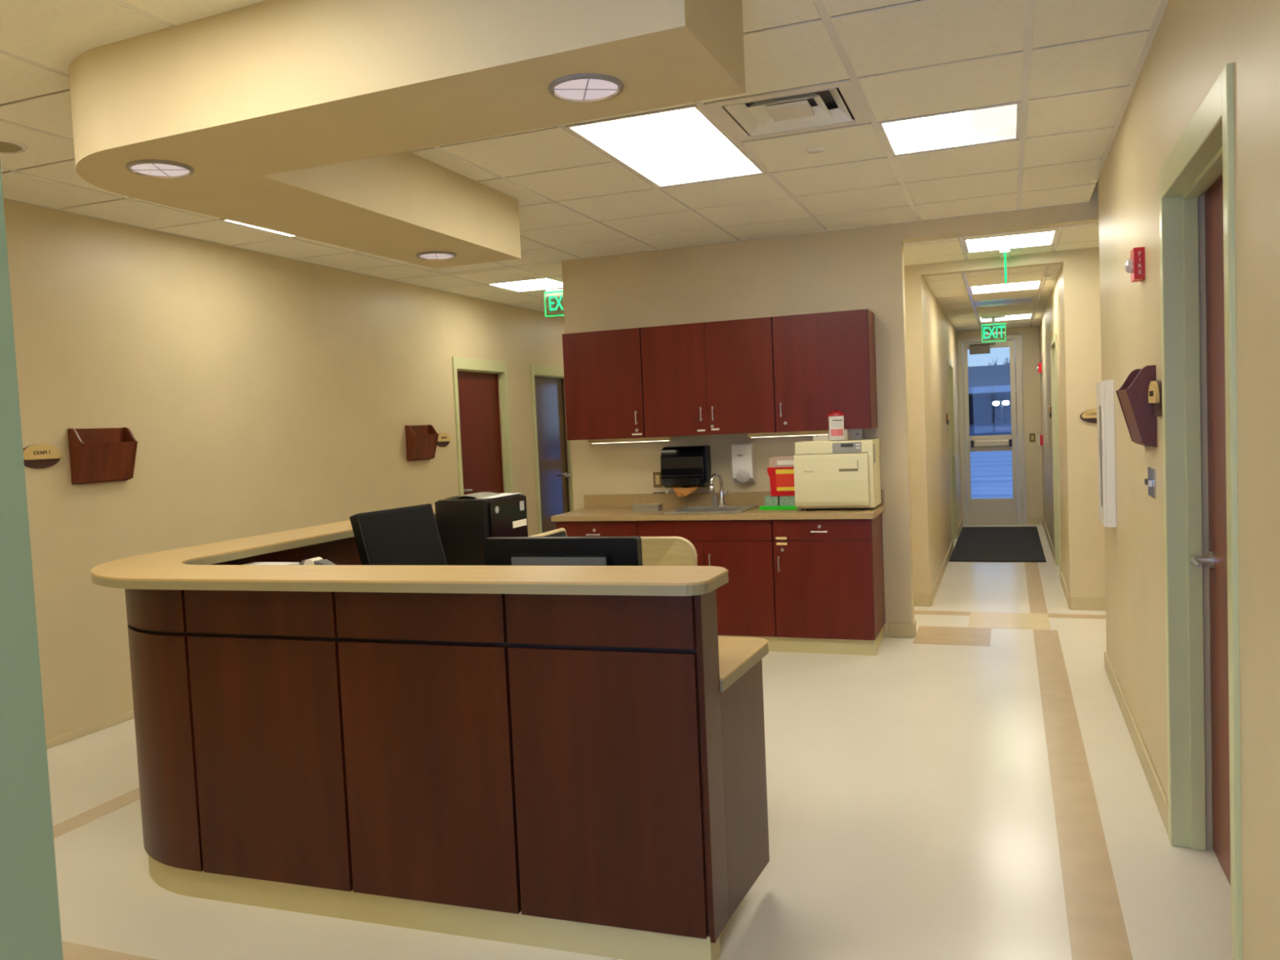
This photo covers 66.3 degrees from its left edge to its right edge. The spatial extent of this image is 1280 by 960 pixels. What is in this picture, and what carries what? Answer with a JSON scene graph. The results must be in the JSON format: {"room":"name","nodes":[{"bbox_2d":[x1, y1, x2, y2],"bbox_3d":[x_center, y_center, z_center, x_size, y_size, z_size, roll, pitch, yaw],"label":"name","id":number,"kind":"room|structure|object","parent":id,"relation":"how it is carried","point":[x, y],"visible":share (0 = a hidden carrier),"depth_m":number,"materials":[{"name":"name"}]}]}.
{"room":"medical clinic nurses' station","nodes":[
{"label":"medical clinic nurses' station","id":0,"kind":"room"},
{"bbox_2d":[3,199,571,740],"bbox_3d":[-2.124,-0.261,7.788,0.140,2.890,11.500,-1,3,21],"label":"wall","id":1,"kind":"structure","parent":0,"point":[258,393],"depth_m":6.07,"materials":[{"name":"beige paint"}]},
{"bbox_2d":[22,444,61,468],"bbox_3d":[-3.073,-0.122,5.023,0.026,0.125,0.230,-1,3,21],"label":"room sign","id":2,"kind":"object","parent":1,"relation":"attached to","point":[37,455],"visible":0.92,"depth_m":5.02,"materials":[{"name":"brown plastic"}]},
{"bbox_2d":[45,710,134,749],"bbox_3d":[-1.973,1.153,7.886,0.012,0.045,11.400,-1,3,21],"label":"baseboard","id":3,"kind":"structure","parent":1,"relation":"attached to","point":[76,734],"depth_m":5.25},
{"bbox_2d":[67,426,137,484],"bbox_3d":[-2.916,-0.137,5.337,0.100,0.297,0.350,-1,3,21],"label":"file holder","id":4,"kind":"object","parent":1,"relation":"attached to","point":[108,454],"visible":1,"depth_m":5.31,"materials":[{"name":"brown wood"}]},
{"bbox_2d":[404,424,438,461],"bbox_3d":[-1.827,-0.315,8.240,0.100,0.297,0.350,-1,3,21],"label":"file holder","id":5,"kind":"object","parent":1,"relation":"attached to","point":[421,441],"visible":1,"depth_m":8.21,"materials":[{"name":"brown wood"}]},
{"bbox_2d":[436,432,450,446],"bbox_3d":[-1.730,-0.354,8.607,0.026,0.125,0.230,-1,3,21],"label":"room sign","id":6,"kind":"object","parent":1,"relation":"attached to","point":[444,438],"visible":0.93,"depth_m":8.60,"materials":[{"name":"brown"}]},
{"bbox_2d":[452,356,513,497],"bbox_3d":[-1.510,-0.036,9.345,0.124,2.215,1.010,-1,3,21],"label":"door","id":7,"kind":"structure","parent":1,"relation":"in","point":[475,381],"depth_m":9.40,"materials":[{"name":"red wood"}]},
{"bbox_2d":[530,364,573,533],"bbox_3d":[-0.967,-0.140,10.793,0.124,2.215,1.010,-1,3,21],"label":"door","id":8,"kind":"structure","parent":1,"relation":"in","point":[552,474],"depth_m":10.79,"materials":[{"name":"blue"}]},
{"bbox_2d":[68,0,745,268],"bbox_3d":[-0.557,-1.318,3.968,2.400,0.340,2.600,-1,3,21],"label":"ceiling","id":9,"kind":"structure","parent":0,"point":[303,118],"depth_m":2.92,"materials":[{"name":"paint"}]},
{"bbox_2d":[125,159,194,178],"bbox_3d":[-1.637,-1.059,3.342,0.212,0.010,0.212,-1,3,21],"label":"recessed light","id":10,"kind":"object","parent":9,"relation":"in","point":[164,169],"visible":1,"depth_m":3.33,"materials":[{"name":"grey plastic"}]},
{"bbox_2d":[416,251,456,260],"bbox_3d":[-1.077,-1.185,5.178,0.212,0.010,0.212,-1,3,21],"label":"recessed light","id":11,"kind":"object","parent":9,"relation":"in","point":[434,255],"visible":1,"depth_m":5.17,"materials":[{"name":"white glass"}]},
{"bbox_2d":[547,73,623,102],"bbox_3d":[-0.151,-1.092,2.734,0.212,0.010,0.212,-1,3,21],"label":"recessed light","id":12,"kind":"object","parent":9,"relation":"in","point":[581,87],"visible":1,"depth_m":2.72,"materials":[{"name":"white glass"}]},
{"bbox_2d":[0,0,1161,315],"bbox_3d":[-0.274,-1.559,5.257,5.163,0.014,14.760,-1,3,21],"label":"ceiling","id":13,"kind":"structure","parent":0,"point":[852,183],"depth_m":4.44,"materials":[{"name":"tile"}]},
{"bbox_2d":[0,137,27,153],"bbox_3d":[-2.642,-1.376,4.027,0.210,0.010,0.210,-1,3,21],"label":"ceiling speaker","id":14,"kind":"object","parent":13,"relation":"attached to","point":[6,146],"visible":1,"depth_m":4.05,"materials":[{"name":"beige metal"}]},
{"bbox_2d":[0,141,22,151],"bbox_3d":[-2.642,-1.374,4.027,0.170,0.003,0.170,-1,3,21],"label":"speaker grille","id":15,"kind":"object","parent":14,"relation":"attached to","point":[5,146],"depth_m":4.04,"materials":[{"name":"beige metal"}]},
{"bbox_2d":[219,218,296,237],"bbox_3d":[-2.012,-1.542,5.727,0.584,0.082,0.584,-1,3,21],"label":"ceiling light","id":16,"kind":"object","parent":13,"relation":"attached to","point":[222,220],"visible":0.11,"depth_m":5.83,"materials":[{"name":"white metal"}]},
{"bbox_2d":[486,277,562,292],"bbox_3d":[-0.945,-1.746,8.575,0.584,0.082,0.584,-1,3,21],"label":"ceiling light","id":17,"kind":"object","parent":13,"relation":"attached to","point":[544,283],"visible":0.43,"depth_m":8.69,"materials":[{"name":"white plastic"}]},
{"bbox_2d":[497,278,562,288],"bbox_3d":[-0.944,-1.733,8.575,0.552,0.005,0.552,-1,3,21],"label":"diffuser","id":18,"kind":"object","parent":17,"relation":"attached to","point":[538,283],"depth_m":8.67,"materials":[{"name":"white plastic"}]},
{"bbox_2d":[544,288,563,316],"bbox_3d":[-0.715,-1.611,8.876,0.310,0.240,0.070,-2,3,14],"label":"exit sign","id":19,"kind":"object","parent":13,"relation":"hanging from","point":[559,290],"visible":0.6,"depth_m":8.88,"materials":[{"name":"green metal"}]},
{"bbox_2d":[0,0,1168,316],"bbox_3d":[-0.274,-1.557,5.257,5.163,0.014,14.760,-1,3,21],"label":"ceiling grid","id":20,"kind":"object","parent":13,"relation":"attached to","point":[1029,4],"depth_m":4.56,"materials":[{"name":"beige metal"}]},
{"bbox_2d":[564,104,765,187],"bbox_3d":[0.163,-1.575,4.583,0.584,0.082,1.193,-1,3,21],"label":"ceiling light","id":21,"kind":"object","parent":13,"relation":"attached to","point":[681,145],"visible":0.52,"depth_m":4.55,"materials":[{"name":"white plastic"}]},
{"bbox_2d":[703,79,870,142],"bbox_3d":[0.627,-1.569,4.083,0.580,0.085,0.580,-1,3,21],"label":"ceiling vent","id":22,"kind":"object","parent":13,"relation":"in","point":[805,108],"visible":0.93,"depth_m":4.11,"materials":[{"name":"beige metal"}]},
{"bbox_2d":[805,146,824,153],"bbox_3d":[0.832,-1.565,4.649,0.090,0.008,0.090,-1,3,21],"label":"sprinkler","id":23,"kind":"object","parent":13,"relation":"attached to","point":[818,149],"visible":1,"depth_m":4.64,"materials":[{"name":"silver metal"}]},
{"bbox_2d":[877,101,1021,155],"bbox_3d":[1.411,-1.622,4.439,0.584,0.082,0.584,-1,3,21],"label":"ceiling light","id":24,"kind":"object","parent":13,"relation":"attached to","point":[997,122],"visible":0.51,"depth_m":4.54,"materials":[{"name":"white plastic"}]},
{"bbox_2d":[884,111,974,146],"bbox_3d":[1.325,-1.617,4.471,0.369,0.005,0.552,-1,3,21],"label":"diffuser","id":25,"kind":"object","parent":24,"relation":"attached to","point":[957,127],"depth_m":4.54,"materials":[{"name":"white plastic"}]},
{"bbox_2d":[46,524,1231,959],"bbox_3d":[0.849,1.212,5.870,9.800,0.100,17.000,-1,3,21],"label":"floor","id":26,"kind":"structure","parent":0,"point":[911,811],"depth_m":3.60,"materials":[{"name":"tile"}]},
{"bbox_2d":[53,786,157,959],"bbox_3d":[0.375,1.096,7.430,2.780,0.001,10.000,-1,3,21],"label":"trim","id":27,"kind":"structure","parent":26,"relation":"in","point":[71,951],"depth_m":3.93,"materials":[{"name":"beige plastic"}]},
{"bbox_2d":[90,506,769,959],"bbox_3d":[-0.525,0.764,4.166,2.451,1.101,2.606,-1,3,21],"label":"reception desk","id":28,"kind":"object","parent":26,"relation":"on","point":[569,758],"visible":0.91,"depth_m":2.94,"materials":[{"name":"brown wood"}]},
{"bbox_2d":[299,556,335,564],"bbox_3d":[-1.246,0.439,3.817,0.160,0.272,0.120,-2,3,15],"label":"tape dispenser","id":29,"kind":"object","parent":28,"relation":"on","point":[315,561],"visible":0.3,"depth_m":3.79,"materials":[{"name":"grey plastic"}]},
{"bbox_2d":[349,503,448,565],"bbox_3d":[-1.062,0.330,4.430,0.202,0.406,0.500,-1,4,27],"label":"computer monitor","id":30,"kind":"object","parent":28,"relation":"on","point":[404,535],"visible":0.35,"depth_m":4.41,"materials":[{"name":"black plastic"}]},
{"bbox_2d":[90,506,728,585],"bbox_3d":[-0.549,0.219,4.136,2.451,0.007,2.606,-1,3,21],"label":"countertop","id":31,"kind":"structure","parent":28,"relation":"on","point":[166,565],"depth_m":3.06,"materials":[{"name":"beige laminate"}]},
{"bbox_2d":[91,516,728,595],"bbox_3d":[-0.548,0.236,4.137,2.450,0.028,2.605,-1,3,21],"label":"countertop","id":32,"kind":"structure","parent":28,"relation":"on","point":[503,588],"depth_m":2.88,"materials":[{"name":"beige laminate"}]},
{"bbox_2d":[435,493,528,565],"bbox_3d":[-0.838,0.284,5.258,0.335,0.388,0.430,-1,3,21],"label":"printer","id":33,"kind":"object","parent":28,"relation":"on","point":[463,522],"visible":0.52,"depth_m":5.07,"materials":[{"name":"black plastic"}]},
{"bbox_2d":[445,492,501,498],"bbox_3d":[-0.893,0.082,5.259,0.200,0.016,0.250,-1,3,21],"label":"document","id":34,"kind":"object","parent":33,"relation":"on","point":[479,495],"visible":1,"depth_m":5.22,"materials":[{"name":"beige paper"}]},
{"bbox_2d":[475,493,520,498],"bbox_3d":[-0.801,0.086,5.262,0.190,0.002,0.340,-1,3,21],"label":"paper sheet","id":35,"kind":"object","parent":33,"relation":"on","point":[502,494],"visible":0.63,"depth_m":5.22,"materials":[{"name":"white"}]},
{"bbox_2d":[483,536,642,565],"bbox_3d":[-0.264,0.377,3.289,0.560,0.367,0.180,-1,3,19],"label":"computer monitor","id":36,"kind":"object","parent":28,"relation":"on","point":[552,550],"visible":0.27,"depth_m":3.26,"materials":[{"name":"black plastic"}]},
{"bbox_3d":[-1.513,0.471,3.844,0.260,0.230,0.340,-1,3,21],"label":"tray","id":37,"kind":"object","parent":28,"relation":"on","visible":0},
{"bbox_2d":[242,561,299,564],"bbox_3d":[-1.518,0.372,3.838,0.220,0.060,0.280,-1,3,21],"label":"paper sheet","id":38,"kind":"object","parent":37,"relation":"on","point":[255,562],"visible":0.14,"depth_m":3.93,"materials":[{"name":"white"}]},
{"bbox_2d":[528,528,566,537],"bbox_3d":[-0.663,0.769,4.819,0.565,1.032,0.560,-1,3,21],"label":"office chair","id":39,"kind":"object","parent":26,"relation":"on","point":[561,531],"visible":0.05,"depth_m":4.75,"materials":[{"name":"beige"}]},
{"bbox_2d":[555,520,637,536],"bbox_3d":[-0.196,0.703,7.084,0.614,0.874,0.606,-1,3,21],"label":"base cabinet","id":40,"kind":"object","parent":26,"relation":"on","point":[582,528],"visible":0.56,"depth_m":6.80,"materials":[{"name":"red wood"}]},
{"bbox_2d":[551,488,884,521],"bbox_3d":[0.520,0.178,6.781,2.228,0.140,0.601,-1,3,21],"label":"countertop","id":41,"kind":"structure","parent":40,"relation":"on","point":[614,507],"depth_m":6.84,"materials":[{"name":"beige laminate"}]},
{"bbox_2d":[631,503,662,511],"bbox_3d":[0.052,0.193,6.983,0.210,0.052,0.110,-1,3,21],"label":"tray","id":42,"kind":"object","parent":41,"relation":"on","point":[637,507],"visible":1,"depth_m":6.94,"materials":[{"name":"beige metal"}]},
{"bbox_2d":[663,505,757,520],"bbox_3d":[0.498,0.289,6.786,0.540,0.181,0.450,-1,3,21],"label":"sink","id":43,"kind":"object","parent":41,"relation":"in","point":[727,508],"visible":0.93,"depth_m":6.84,"materials":[{"name":"silver metal"}]},
{"bbox_2d":[680,508,739,520],"bbox_3d":[0.486,0.297,6.753,0.430,0.170,0.310,-1,3,21],"label":"sink basin","id":44,"kind":"object","parent":43,"relation":"in","point":[681,509],"depth_m":6.87,"materials":[{"name":"silver metal"}]},
{"bbox_2d":[709,472,729,506],"bbox_3d":[0.544,0.072,6.885,0.163,0.247,0.083,-4,4,-31],"label":"kitchen faucet","id":45,"kind":"object","parent":41,"relation":"on","point":[722,503],"visible":1,"depth_m":6.91,"materials":[{"name":"silver metal"}]},
{"bbox_2d":[758,505,799,510],"bbox_3d":[0.968,0.183,6.704,0.280,0.022,0.180,-1,3,21],"label":"tray","id":46,"kind":"object","parent":41,"relation":"on","point":[762,507],"visible":0.5,"depth_m":6.62,"materials":[{"name":"green"}]},
{"bbox_2d":[764,494,795,506],"bbox_3d":[0.981,0.138,6.706,0.235,0.066,0.153,-1,3,21],"label":"box","id":47,"kind":"object","parent":46,"relation":"on","point":[784,500],"visible":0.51,"depth_m":6.64,"materials":[{"name":"green"}]},
{"bbox_2d":[767,455,795,496],"bbox_3d":[0.994,-0.029,6.687,0.222,0.265,0.145,-1,3,21],"label":"sharps container","id":48,"kind":"object","parent":47,"relation":"on","point":[780,471],"visible":0.65,"depth_m":6.63,"materials":[{"name":"red plastic"}]},
{"bbox_2d":[793,438,880,511],"bbox_3d":[1.317,-0.037,6.509,0.504,0.452,0.420,-1,3,21],"label":"autoclave","id":49,"kind":"object","parent":41,"relation":"on","point":[842,473],"visible":1,"depth_m":6.33,"materials":[{"name":"beige plastic"}]},
{"bbox_2d":[813,428,862,440],"bbox_3d":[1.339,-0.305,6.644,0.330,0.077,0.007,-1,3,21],"label":"box","id":50,"kind":"object","parent":49,"relation":"on","point":[856,433],"visible":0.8,"depth_m":6.61,"materials":[{"name":"white plastic"}]},
{"bbox_2d":[827,410,848,440],"bbox_3d":[1.300,-0.360,6.444,0.142,0.198,0.142,-1,3,21],"label":"wipes canister","id":51,"kind":"object","parent":49,"relation":"on","point":[836,432],"visible":0.93,"depth_m":6.38,"materials":[{"name":"white plastic"}]},
{"bbox_2d":[640,536,697,565],"bbox_3d":[-0.059,0.782,4.108,0.560,1.032,0.565,-1,3,21],"label":"office chair","id":52,"kind":"object","parent":26,"relation":"on","point":[655,550],"visible":0.06,"depth_m":4.26,"materials":[{"name":"beige"}]},
{"bbox_2d":[637,520,777,651],"bbox_3d":[0.531,0.688,6.811,0.940,0.870,0.606,-1,3,21],"label":"base cabinet","id":53,"kind":"object","parent":26,"relation":"on","point":[746,604],"visible":0.48,"depth_m":6.47,"materials":[{"name":"red wood"}]},
{"bbox_2d":[772,512,885,655],"bbox_3d":[1.268,0.669,6.533,0.635,0.874,0.606,-1,3,21],"label":"base cabinet","id":54,"kind":"object","parent":26,"relation":"on","point":[829,573],"visible":1,"depth_m":6.29,"materials":[{"name":"red wood"}]},
{"bbox_2d":[949,526,1046,562],"bbox_3d":[4.119,0.714,11.260,0.915,0.010,3.070,-1,3,21],"label":"floor mat","id":55,"kind":"object","parent":26,"relation":"on","point":[974,544],"visible":1,"depth_m":10.96,"materials":[{"name":"black rubber"}]},
{"bbox_2d":[968,611,1051,630],"bbox_3d":[2.666,1.014,7.074,0.540,0.001,0.570,-1,3,21],"label":"trim","id":56,"kind":"structure","parent":26,"relation":"on","point":[977,620],"depth_m":7.06,"materials":[{"name":"beige tile"}]},
{"bbox_2d":[912,561,1133,959],"bbox_3d":[2.712,1.160,4.401,5.775,0.001,10.722,-3,3,0],"label":"floor stripe","id":57,"kind":"object","parent":26,"relation":"attached to","point":[1097,931],"depth_m":3.78,"materials":[{"name":"beige tile"}]},
{"bbox_2d":[561,223,961,636],"bbox_3d":[1.874,-0.576,10.295,2.520,2.890,7.013,-1,3,21],"label":"wall","id":58,"kind":"structure","parent":0,"point":[857,268],"depth_m":7.05,"materials":[{"name":"beige paint"}]},
{"bbox_2d":[562,327,645,439],"bbox_3d":[-0.211,-0.686,7.109,0.600,0.768,0.384,-1,3,21],"label":"upper cabinet","id":59,"kind":"object","parent":58,"relation":"attached to","point":[603,369],"visible":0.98,"depth_m":6.96,"materials":[{"name":"red wood"}]},
{"bbox_2d":[589,435,671,444],"bbox_3d":[-0.071,-0.288,7.070,0.620,0.032,0.060,-1,3,21],"label":"light","id":60,"kind":"object","parent":59,"relation":"attached to","point":[651,438],"visible":0.88,"depth_m":7.04,"materials":[{"name":"white plastic"}]},
{"bbox_2d":[653,471,662,487],"bbox_3d":[0.131,-0.002,7.231,0.072,0.116,0.010,-1,3,21],"label":"wall switch","id":61,"kind":"object","parent":58,"relation":"attached to","point":[657,482],"visible":0.88,"depth_m":7.23,"materials":[{"name":"brown plastic"}]},
{"bbox_2d":[660,444,711,488],"bbox_3d":[0.333,-0.096,7.055,0.328,0.298,0.184,-1,3,21],"label":"paper towel dispenser","id":62,"kind":"object","parent":58,"relation":"attached to","point":[682,466],"visible":0.9,"depth_m":6.99,"materials":[{"name":"black plastic"}]},
{"bbox_2d":[672,486,697,497],"bbox_3d":[0.319,0.079,7.019,0.210,0.082,0.072,-1,3,21],"label":"paper towel","id":63,"kind":"object","parent":62,"relation":"hanging from","point":[680,491],"visible":1,"depth_m":7.01,"materials":[{"name":"brown paper"}]},
{"bbox_2d":[640,316,776,437],"bbox_3d":[0.509,-0.703,6.838,0.934,0.768,0.384,-1,3,21],"label":"upper cabinet","id":64,"kind":"object","parent":58,"relation":"attached to","point":[709,378],"visible":1,"depth_m":6.68,"materials":[{"name":"red wood"}]},
{"bbox_2d":[583,488,884,508],"bbox_3d":[0.620,0.139,7.050,2.228,0.102,0.020,-1,3,21],"label":"backsplash","id":65,"kind":"structure","parent":58,"relation":"attached to","point":[748,498],"depth_m":7.18,"materials":[{"name":"beige laminate"}]},
{"bbox_2d":[731,442,755,483],"bbox_3d":[0.735,-0.122,6.944,0.146,0.283,0.108,-1,3,21],"label":"soap dispenser","id":66,"kind":"object","parent":58,"relation":"attached to","point":[743,455],"visible":1,"depth_m":6.90,"materials":[{"name":"white plastic"}]},
{"bbox_2d":[772,309,877,431],"bbox_3d":[1.240,-0.720,6.562,0.625,0.768,0.384,-1,3,21],"label":"upper cabinet","id":67,"kind":"object","parent":58,"relation":"attached to","point":[824,363],"visible":1,"depth_m":6.42,"materials":[{"name":"red wood"}]},
{"bbox_2d":[747,430,827,437],"bbox_3d":[1.043,-0.314,6.651,0.620,0.032,0.060,-1,3,21],"label":"light","id":68,"kind":"object","parent":67,"relation":"attached to","point":[815,432],"visible":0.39,"depth_m":6.63,"materials":[{"name":"white"}]},
{"bbox_2d":[888,619,916,637],"bbox_3d":[1.652,0.867,9.662,2.512,0.100,5.505,-1,3,21],"label":"baseboard","id":69,"kind":"structure","parent":58,"relation":"attached to","point":[895,629],"depth_m":6.68,"materials":[{"name":"beige plastic"}]},
{"bbox_2d":[946,359,957,544],"bbox_3d":[3.555,-0.308,11.265,0.111,2.100,1.020,-1,3,21],"label":"door","id":70,"kind":"structure","parent":58,"relation":"in","point":[949,364],"depth_m":11.66,"materials":[{"name":"beige wood"}]},
{"bbox_2d":[920,250,1063,276],"bbox_3d":[2.667,-1.694,7.452,1.015,0.182,0.120,-1,3,21],"label":"ceiling beam","id":71,"kind":"structure","parent":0,"point":[1051,258],"depth_m":7.41,"materials":[{"name":"beige paint"}]},
{"bbox_2d":[959,226,1062,329],"bbox_3d":[3.609,-1.812,9.626,0.667,0.090,6.883,-1,3,21],"label":"trim","id":72,"kind":"structure","parent":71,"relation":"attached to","point":[1059,231],"depth_m":8.19,"materials":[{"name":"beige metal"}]},
{"bbox_2d":[922,263,1062,331],"bbox_3d":[3.698,-1.806,10.199,1.015,0.014,5.750,-1,3,21],"label":"ceiling","id":73,"kind":"structure","parent":0,"point":[950,291],"depth_m":9.14,"materials":[{"name":"tile"}]},
{"bbox_2d":[981,315,1005,342],"bbox_3d":[4.046,-1.727,11.204,0.260,0.285,0.070,-1,3,21],"label":"exit sign","id":74,"kind":"object","parent":73,"relation":"hanging from","point":[993,317],"visible":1,"depth_m":11.19,"materials":[{"name":"green plastic"}]},
{"bbox_2d":[973,296,1037,306],"bbox_3d":[3.635,-1.796,9.741,0.580,0.050,0.580,-1,3,21],"label":"ceiling vent","id":75,"kind":"object","parent":73,"relation":"in","point":[1030,299],"visible":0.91,"depth_m":9.76,"materials":[{"name":"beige metal"}]},
{"bbox_2d":[901,184,1098,242],"bbox_3d":[3.505,-1.750,5.916,3.732,0.210,0.130,-1,3,21],"label":"wall header","id":76,"kind":"structure","parent":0,"point":[1086,212],"depth_m":6.30,"materials":[{"name":"beige paint"}]},
{"bbox_2d":[956,325,1043,524],"bbox_3d":[4.728,-0.753,13.041,1.135,2.690,0.140,-1,3,21],"label":"wall","id":77,"kind":"structure","parent":0,"point":[1029,335],"depth_m":12.82,"materials":[{"name":"beige paint"}]},
{"bbox_2d":[956,333,1025,524],"bbox_3d":[4.654,-0.651,12.979,0.795,2.500,0.160,-1,3,21],"label":"door","id":78,"kind":"structure","parent":77,"relation":"in","point":[988,511],"depth_m":12.96,"materials":[{"name":"beige paint"}]},
{"bbox_2d":[903,222,1099,266],"bbox_3d":[2.424,-1.630,6.526,5.990,0.014,1.790,-1,3,21],"label":"ceiling","id":79,"kind":"structure","parent":0,"point":[1083,236],"depth_m":6.92,"materials":[{"name":"tile"}]},
{"bbox_2d":[1000,248,1009,288],"bbox_3d":[2.679,-1.545,7.180,0.070,0.250,0.300,-1,3,21],"label":"exit sign","id":80,"kind":"object","parent":79,"relation":"hanging from","point":[1003,253],"visible":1,"depth_m":7.06,"materials":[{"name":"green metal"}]},
{"bbox_2d":[1039,247,1105,609],"bbox_3d":[5.461,-0.635,9.558,2.685,2.772,5.870,-1,3,21],"label":"wall","id":81,"kind":"structure","parent":0,"point":[1072,313],"depth_m":7.28,"materials":[{"name":"beige paint"}]},
{"bbox_2d":[913,516,1106,610],"bbox_3d":[3.878,0.737,10.243,5.990,0.100,5.882,-1,3,21],"label":"baseboard","id":82,"kind":"structure","parent":81,"relation":"attached to","point":[1098,603],"depth_m":7.74,"materials":[{"name":"beige plastic"}]},
{"bbox_2d":[1049,333,1061,581],"bbox_3d":[3.853,-0.218,8.949,0.114,2.150,1.050,-1,3,21],"label":"door","id":83,"kind":"structure","parent":81,"relation":"in","point":[1053,344],"depth_m":9.37,"materials":[{"name":"beige wood"}]},
{"bbox_2d":[1080,408,1097,423],"bbox_3d":[3.395,-0.472,7.189,0.300,0.115,0.026,-1,3,21],"label":"room sign","id":84,"kind":"object","parent":81,"relation":"attached to","point":[1090,415],"visible":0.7,"depth_m":7.21,"materials":[{"name":"brown"}]},
{"bbox_2d":[1097,0,1279,959],"bbox_3d":[2.332,-0.088,1.079,2.592,2.890,8.660,-1,3,21],"label":"wall","id":85,"kind":"structure","parent":0,"point":[1193,41],"depth_m":2.39,"materials":[{"name":"beige paint"}]},
{"bbox_2d":[1096,379,1116,527],"bbox_3d":[2.426,-0.141,5.096,0.060,0.745,0.320,-1,3,21],"label":"wall panel","id":86,"kind":"object","parent":85,"relation":"attached to","point":[1105,406],"visible":1,"depth_m":4.96,"materials":[{"name":"white plastic"}]},
{"bbox_2d":[1124,246,1145,282],"bbox_3d":[1.928,-0.838,3.819,0.062,0.120,0.118,-1,3,21],"label":"fire alarm strobe","id":87,"kind":"object","parent":85,"relation":"attached to","point":[1135,265],"visible":1,"depth_m":3.77,"materials":[{"name":"red plastic"}]},
{"bbox_2d":[1104,651,1168,835],"bbox_3d":[2.361,1.301,1.227,2.504,0.100,8.572,-1,3,21],"label":"baseboard","id":88,"kind":"structure","parent":85,"relation":"attached to","point":[1157,790],"depth_m":4.15,"materials":[{"name":"beige plastic"}]},
{"bbox_2d":[1115,364,1157,447],"bbox_3d":[1.887,-0.279,3.731,0.100,0.297,0.350,-1,3,21],"label":"file holder","id":89,"kind":"object","parent":85,"relation":"attached to","point":[1140,420],"visible":0.99,"depth_m":3.57,"materials":[{"name":"brown wood"}]},
{"bbox_2d":[1144,466,1155,498],"bbox_3d":[1.921,0.009,3.691,0.022,0.110,0.170,-1,3,21],"label":"wall switch","id":90,"kind":"object","parent":85,"relation":"attached to","point":[1150,482],"visible":1,"depth_m":3.65,"materials":[{"name":"silver metal"}]},
{"bbox_2d":[1148,380,1162,416],"bbox_3d":[1.821,-0.287,3.455,0.030,0.125,0.200,-1,3,21],"label":"room sign","id":91,"kind":"object","parent":85,"relation":"attached to","point":[1155,397],"visible":0.95,"depth_m":3.41,"materials":[{"name":"brown plastic"}]},
{"bbox_2d":[1158,62,1242,959],"bbox_3d":[1.679,0.141,2.814,0.166,2.300,1.085,-1,3,21],"label":"door frame","id":92,"kind":"structure","parent":85,"relation":"in","point":[1205,148],"depth_m":3.21,"materials":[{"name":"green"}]},
{"bbox_3d":[3.544,-1.852,9.232,6.190,0.218,7.860,-1,3,21],"label":"ceiling","id":93,"kind":"structure","parent":0,"visible":0},
{"bbox_2d":[968,280,1042,293],"bbox_3d":[3.207,-1.731,8.601,0.584,0.082,0.584,-1,3,21],"label":"ceiling light","id":94,"kind":"object","parent":93,"relation":"attached to","point":[1032,284],"visible":0.45,"depth_m":8.77,"materials":[{"name":"white plastic"}]},
{"bbox_2d":[978,313,1033,322],"bbox_3d":[4.274,-1.935,11.448,0.584,0.082,0.584,-1,3,21],"label":"ceiling light","id":95,"kind":"object","parent":93,"relation":"attached to","point":[1030,315],"visible":0.37,"depth_m":11.65,"materials":[{"name":"white plastic"}]},
{"bbox_2d":[980,314,1031,319],"bbox_3d":[4.275,-1.921,11.449,0.552,0.005,0.552,-1,3,21],"label":"diffuser","id":96,"kind":"object","parent":95,"relation":"attached to","point":[1020,316],"depth_m":11.64,"materials":[{"name":"white plastic"}]},
{"bbox_2d":[963,230,1057,253],"bbox_3d":[2.552,-1.683,6.763,0.584,0.082,0.584,-1,3,21],"label":"ceiling light","id":97,"kind":"object","parent":93,"relation":"attached to","point":[1044,237],"visible":0.63,"depth_m":6.87,"materials":[{"name":"white plastic"}]},
{"bbox_3d":[-2.234,0.176,-0.060,5.163,2.890,3.500,-1,3,21],"label":"wall","id":98,"kind":"structure","parent":0,"visible":0},
{"bbox_2d":[0,162,62,959],"bbox_3d":[-0.867,0.389,1.265,0.150,2.200,0.105,-1,3,21],"label":"trim","id":99,"kind":"structure","parent":98,"relation":"attached to","point":[30,929],"depth_m":1.25,"materials":[{"name":"green paint"}]},
{"label":"outside","id":100,"kind":"structure","parent":0,"visible":0},
{"bbox_2d":[964,441,1025,511],"bbox_3d":[13.060,-0.900,34.750,60.000,0.100,45.800,-1,3,21],"label":"ground","id":101,"kind":"structure","parent":100,"point":[991,472],"depth_m":23.52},
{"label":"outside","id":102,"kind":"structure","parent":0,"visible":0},
{"bbox_2d":[968,422,1023,435],"bbox_3d":[33.313,-5.211,88.823,120.000,0.770,70.000,-1,3,21],"label":"ground","id":103,"kind":"structure","parent":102,"point":[977,429],"depth_m":71.10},
{"bbox_2d":[963,364,1023,424],"bbox_3d":[32.548,-7.722,89.786,46.400,5.100,12.400,-1,3,21],"label":"building","id":104,"kind":"structure","parent":103,"relation":"on","point":[987,384],"depth_m":87.38,"materials":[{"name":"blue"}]},
{"bbox_2d":[992,400,1008,426],"bbox_3d":[27.639,-5.061,74.905,1.160,2.060,0.440,-1,3,21],"label":"lamp","id":105,"kind":"object","parent":103,"relation":"on","point":[996,402],"visible":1,"depth_m":74.82,"materials":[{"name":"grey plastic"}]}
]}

